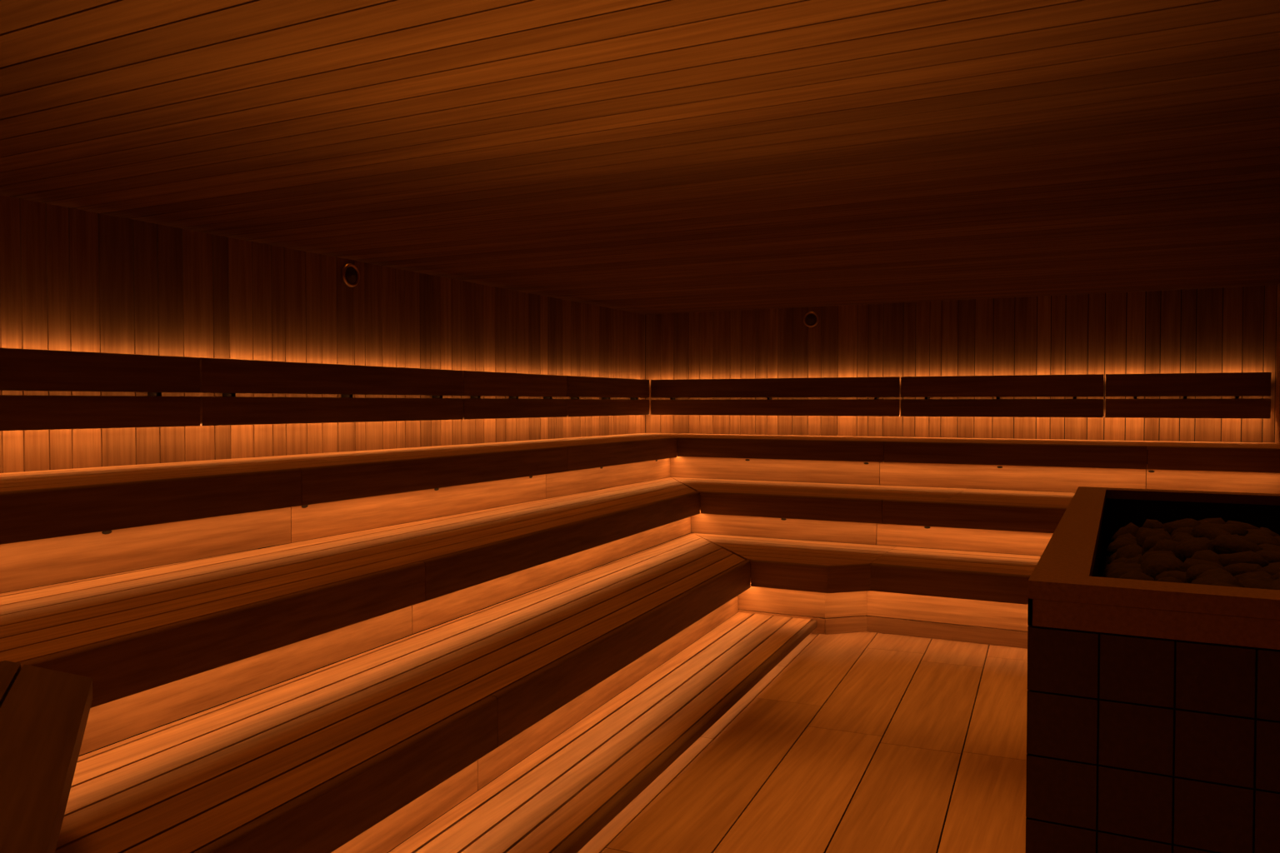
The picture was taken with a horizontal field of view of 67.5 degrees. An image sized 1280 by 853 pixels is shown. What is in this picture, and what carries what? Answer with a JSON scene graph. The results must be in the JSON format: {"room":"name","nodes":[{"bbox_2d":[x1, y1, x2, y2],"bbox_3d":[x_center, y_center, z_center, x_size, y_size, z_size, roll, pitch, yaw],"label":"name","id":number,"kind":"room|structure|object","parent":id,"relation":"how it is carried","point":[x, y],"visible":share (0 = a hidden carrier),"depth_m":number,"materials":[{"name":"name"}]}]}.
{"room":"sauna","nodes":[
{"label":"sauna","id":0,"kind":"room"},
{"bbox_2d":[0,195,644,473],"bbox_3d":[-2.357,0.152,5.259,0.060,2.400,10.600,1,2,27],"label":"wall","id":1,"kind":"structure","parent":0,"point":[72,279],"depth_m":5.49,"materials":[{"name":"brown wood"}]},
{"bbox_2d":[0,347,649,430],"bbox_3d":[-2.291,-0.187,5.200,0.097,0.360,10.408,1,2,27],"label":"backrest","id":2,"kind":"object","parent":1,"relation":"attached to","point":[20,369],"visible":1,"depth_m":5.40,"materials":[{"name":"brown wood"}]},
{"bbox_2d":[341,263,359,287],"bbox_3d":[-1.850,-0.970,6.141,0.024,0.150,0.150,1,2,27],"label":"speaker","id":3,"kind":"object","parent":1,"relation":"attached to","point":[350,272],"visible":1,"depth_m":6.13},
{"bbox_2d":[0,0,1279,314],"bbox_3d":[0.125,-1.057,3.978,5.620,0.080,10.720,1,2,27],"label":"ceiling","id":4,"kind":"structure","parent":0,"point":[642,157],"depth_m":3.35,"materials":[{"name":"brown wood"}]},
{"bbox_2d":[577,631,1027,852],"bbox_3d":[0.125,1.422,4.038,5.620,0.080,10.720,1,2,27],"label":"floor","id":5,"kind":"structure","parent":0,"point":[861,742],"depth_m":3.96,"materials":[{"name":"brown wood"}]},
{"bbox_2d":[0,433,816,852],"bbox_3d":[-0.920,0.784,4.560,3.143,1.169,10.577,1,2,27],"label":"bench","id":6,"kind":"object","parent":5,"relation":"on","point":[490,647],"visible":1,"depth_m":3.64,"materials":[{"name":"brown wood"}]},
{"bbox_2d":[649,433,1279,649],"bbox_3d":[1.825,0.715,7.380,5.483,1.168,3.067,1,2,27],"label":"bench","id":7,"kind":"object","parent":5,"relation":"on","point":[943,538],"visible":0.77,"depth_m":6.86,"materials":[{"name":"brown wood"}]},
{"bbox_2d":[1025,486,1279,852],"bbox_3d":[2.334,0.888,3.790,1.225,1.000,3.270,1,2,27],"label":"heater","id":8,"kind":"object","parent":5,"relation":"on","point":[1153,695],"visible":1,"depth_m":2.51,"materials":[{"name":"tile"}]},
{"bbox_2d":[645,285,1276,443],"bbox_3d":[2.525,0.067,8.765,5.500,2.400,0.060,1,2,27],"label":"wall","id":9,"kind":"structure","parent":0,"point":[1221,330],"depth_m":8.45,"materials":[{"name":"brown wood"}]},
{"bbox_2d":[803,311,819,327],"bbox_3d":[1.631,-1.023,9.142,0.150,0.150,0.024,1,2,27],"label":"speaker","id":10,"kind":"object","parent":9,"relation":"attached to","point":[811,319],"visible":1,"depth_m":9.13},
{"bbox_2d":[650,372,1271,419],"bbox_3d":[2.521,-0.271,8.668,5.348,0.360,0.097,1,2,27],"label":"backrest","id":11,"kind":"object","parent":9,"relation":"attached to","point":[1236,385],"visible":1,"depth_m":8.38,"materials":[{"name":"brown wood"}]},
{"bbox_2d":[1275,283,1279,444],"bbox_3d":[2.608,0.213,2.756,0.060,2.400,10.600,1,2,27],"label":"wall","id":12,"kind":"structure","parent":0,"point":[1277,343],"depth_m":7.38,"materials":[{"name":"brown wood"}]}
]}

